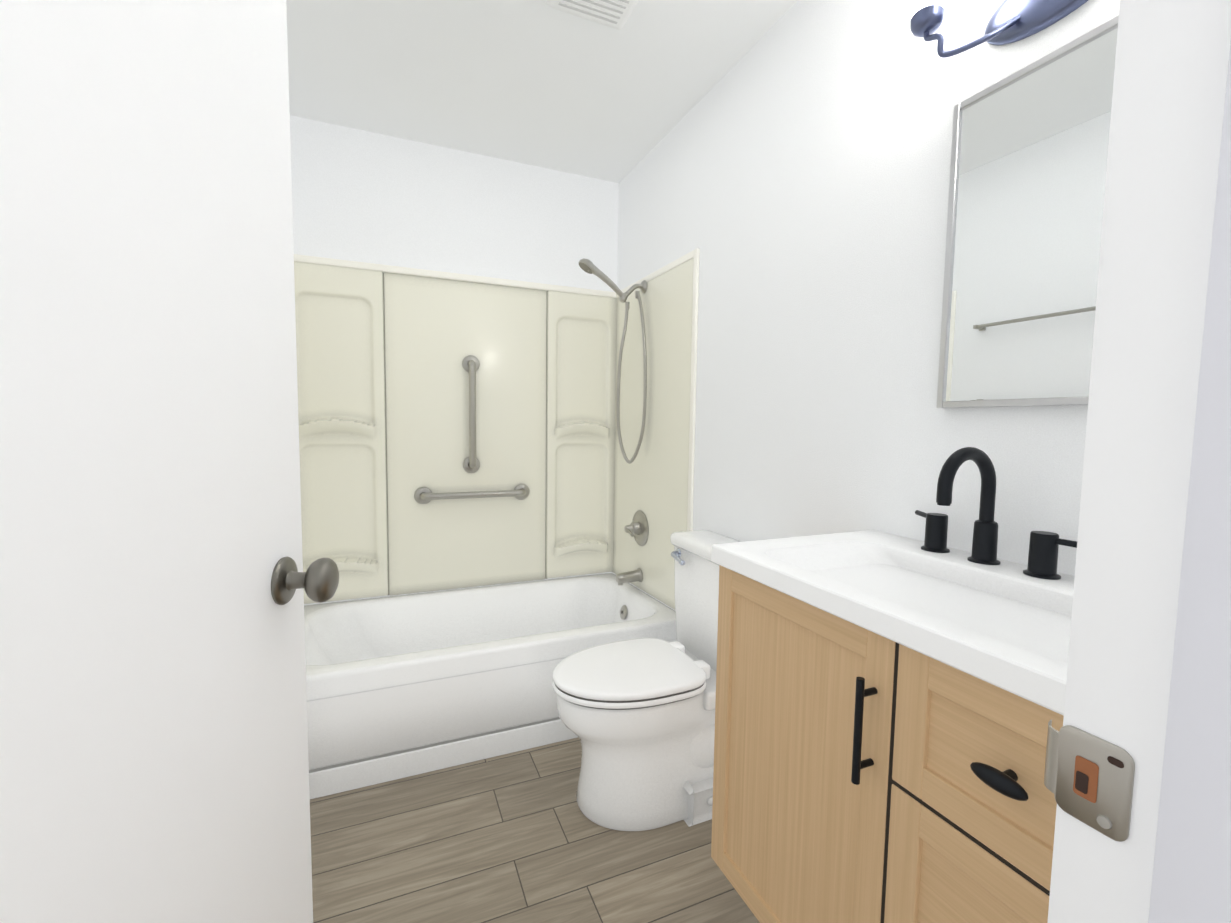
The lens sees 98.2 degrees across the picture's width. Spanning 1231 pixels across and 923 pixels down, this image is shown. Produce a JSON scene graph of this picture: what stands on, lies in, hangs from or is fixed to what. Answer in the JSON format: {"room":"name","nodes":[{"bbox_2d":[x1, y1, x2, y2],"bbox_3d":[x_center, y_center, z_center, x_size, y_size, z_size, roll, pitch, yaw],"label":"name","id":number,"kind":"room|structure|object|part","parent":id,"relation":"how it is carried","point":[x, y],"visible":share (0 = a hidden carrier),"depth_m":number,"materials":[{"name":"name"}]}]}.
{"room":"bathroom","nodes":[
{"label":"bathroom","id":0,"kind":"room"},
{"bbox_2d":[290,115,618,604],"bbox_3d":[-0.724,-0.228,2.605,1.763,2.420,0.120,-1,5,-23],"label":"wall","id":1,"kind":"structure","parent":0,"point":[358,195],"depth_m":2.44,"materials":[{"name":"white paint"}]},
{"bbox_2d":[414,355,529,503],"bbox_3d":[-0.665,-0.151,2.520,0.542,0.698,0.064,-1,5,-23],"label":"bars","id":2,"kind":"object","parent":1,"relation":"attached to","point":[471,462],"visible":1,"depth_m":2.49,"materials":[{"name":"silver metal"}]},
{"bbox_2d":[310,737,759,922],"bbox_3d":[-0.030,1.171,0.761,2.983,0.080,4.250,-1,5,-23],"label":"floor","id":3,"kind":"structure","parent":0,"point":[517,837],"depth_m":1.45,"materials":[{"name":"wood"}]},
{"bbox_2d":[304,573,676,798],"bbox_3d":[-0.554,0.817,2.250,1.517,0.390,0.811,-1,5,-23],"label":"bathtub","id":4,"kind":"object","parent":3,"relation":"on","point":[401,686],"visible":0.6,"depth_m":1.90,"materials":[{"name":"white ceramic"}]},
{"bbox_2d":[294,248,699,609],"bbox_3d":[-0.542,-0.100,2.184,1.520,1.488,0.810,-1,5,-23],"label":"wall panel","id":5,"kind":"object","parent":4,"relation":"on","point":[383,351],"visible":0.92,"depth_m":2.48,"materials":[{"name":"beige plastic"}]},
{"bbox_2d":[552,530,741,830],"bbox_3d":[0.126,0.674,1.707,0.673,0.802,0.476,-1,5,-23],"label":"toilet","id":6,"kind":"object","parent":3,"relation":"on","point":[637,716],"visible":0.81,"depth_m":1.58,"materials":[{"name":"white ceramic"}]},
{"bbox_3d":[0.038,0.656,1.665,0.479,0.050,0.368,-1,5,-23],"label":"seat","id":7,"kind":"part","parent":6,"relation":"part of","materials":[{"name":"white plastic"}]},
{"bbox_3d":[0.223,0.332,1.862,0.044,0.038,0.110,-1,5,-23],"label":"lever handle","id":8,"kind":"part","parent":6,"relation":"part of","materials":[{"name":"silver metal"}]},
{"bbox_3d":[0.358,0.479,1.791,0.175,0.417,0.476,-1,5,-23],"label":"tank","id":9,"kind":"part","parent":6,"relation":"part of","materials":[{"name":"white ceramic"}]},
{"bbox_2d":[711,447,1076,922],"bbox_3d":[0.564,0.552,0.918,0.501,1.148,0.769,-1,5,-23],"label":"bathroom vanity","id":10,"kind":"object","parent":3,"relation":"on","point":[888,707],"visible":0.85,"depth_m":0.85,"materials":[{"name":"brown wood"}]},
{"bbox_2d":[711,530,1076,779],"bbox_3d":[0.578,0.256,0.901,0.481,0.107,0.769,-1,5,-23],"label":"countertop","id":11,"kind":"structure","parent":10,"relation":"on","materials":[{"name":"stone"}]},
{"bbox_2d":[914,447,1076,580],"bbox_3d":[0.679,0.085,1.006,0.185,0.224,0.376,-1,5,-23],"label":"faucet","id":12,"kind":"object","parent":11,"relation":"on","point":[983,561],"depth_m":1.01,"materials":[{"name":"black metal"}]},
{"bbox_3d":[0.407,0.501,0.694,0.037,0.358,0.226,-1,5,-23],"label":"pull handle","id":13,"kind":"part","parent":10,"relation":"part of","materials":[{"name":"black metal"}]},
{"bbox_2d":[1047,0,1230,922],"bbox_3d":[-0.037,0.123,0.120,0.905,2.103,0.146,-1,5,-23],"label":"door frame","id":14,"kind":"structure","parent":3,"relation":"on","point":[1148,685],"depth_m":0.30,"materials":[{"name":"white paint"}]},
{"bbox_2d":[0,0,312,922],"bbox_3d":[-0.441,0.126,0.418,0.035,2.019,0.762,0,4,-7],"label":"door leaf","id":15,"kind":"structure","parent":14,"relation":"attached to","point":[154,764],"depth_m":0.49,"materials":[{"name":"white paint"}]},
{"bbox_2d":[271,557,338,604],"bbox_3d":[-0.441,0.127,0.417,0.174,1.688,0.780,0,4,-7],"label":"door knob","id":16,"kind":"object","parent":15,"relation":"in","point":[318,580],"depth_m":0.73,"materials":[{"name":"grey metal"}]},
{"bbox_2d":[1044,720,1134,841],"bbox_3d":[0.296,0.196,0.335,0.016,0.057,0.049,-1,5,-23],"label":"strike plate","id":17,"kind":"object","parent":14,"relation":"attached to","point":[1088,779],"visible":1,"depth_m":0.33,"materials":[{"name":"grey metal"}]},
{"bbox_2d":[286,0,797,182],"bbox_3d":[0.005,-1.322,0.578,2.983,0.080,4.250,-1,5,-23],"label":"ceiling","id":18,"kind":"structure","parent":0,"point":[541,83],"depth_m":1.89,"materials":[{"name":"white paint"}]},
{"bbox_2d":[546,0,638,29],"bbox_3d":[-0.046,-1.341,1.512,0.245,0.019,0.245,-1,5,-23],"label":"ceiling vent","id":19,"kind":"object","parent":18,"relation":"in","point":[615,14],"visible":1,"depth_m":1.58,"materials":[{"name":"white plastic"}]},
{"bbox_2d":[614,0,1119,610],"bbox_3d":[0.535,-0.147,1.755,0.120,2.420,2.440,-1,5,-23],"label":"wall","id":20,"kind":"structure","parent":0,"point":[788,174],"depth_m":1.44,"materials":[{"name":"white paint"}]},
{"bbox_2d":[578,258,648,584],"bbox_3d":[-0.022,-0.153,2.459,0.329,1.485,0.171,-1,5,-23],"label":"shower fixture","id":21,"kind":"object","parent":20,"relation":"attached to","point":[637,528],"depth_m":2.46,"materials":[{"name":"silver metal"}]},
{"bbox_2d":[902,0,1088,57],"bbox_3d":[0.712,-0.897,0.921,0.186,0.226,0.462,-1,5,-23],"label":"lamp","id":22,"kind":"object","parent":20,"relation":"attached to","point":[1011,21],"visible":1,"depth_m":1.02,"materials":[{"name":"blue metal"}]},
{"bbox_3d":[0.688,-0.944,0.907,0.132,0.130,0.462,-1,5,-23],"label":"lamp shade","id":23,"kind":"part","parent":22,"relation":"part of","materials":[{"name":"white glass"}]},
{"bbox_2d":[936,15,1118,407],"bbox_3d":[0.830,-0.409,0.874,0.022,0.630,0.590,-1,5,-23],"label":"mirror","id":24,"kind":"object","parent":20,"relation":"attached to","point":[1029,157],"visible":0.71,"depth_m":0.99,"materials":[{"name":"silver metal"}]}
]}

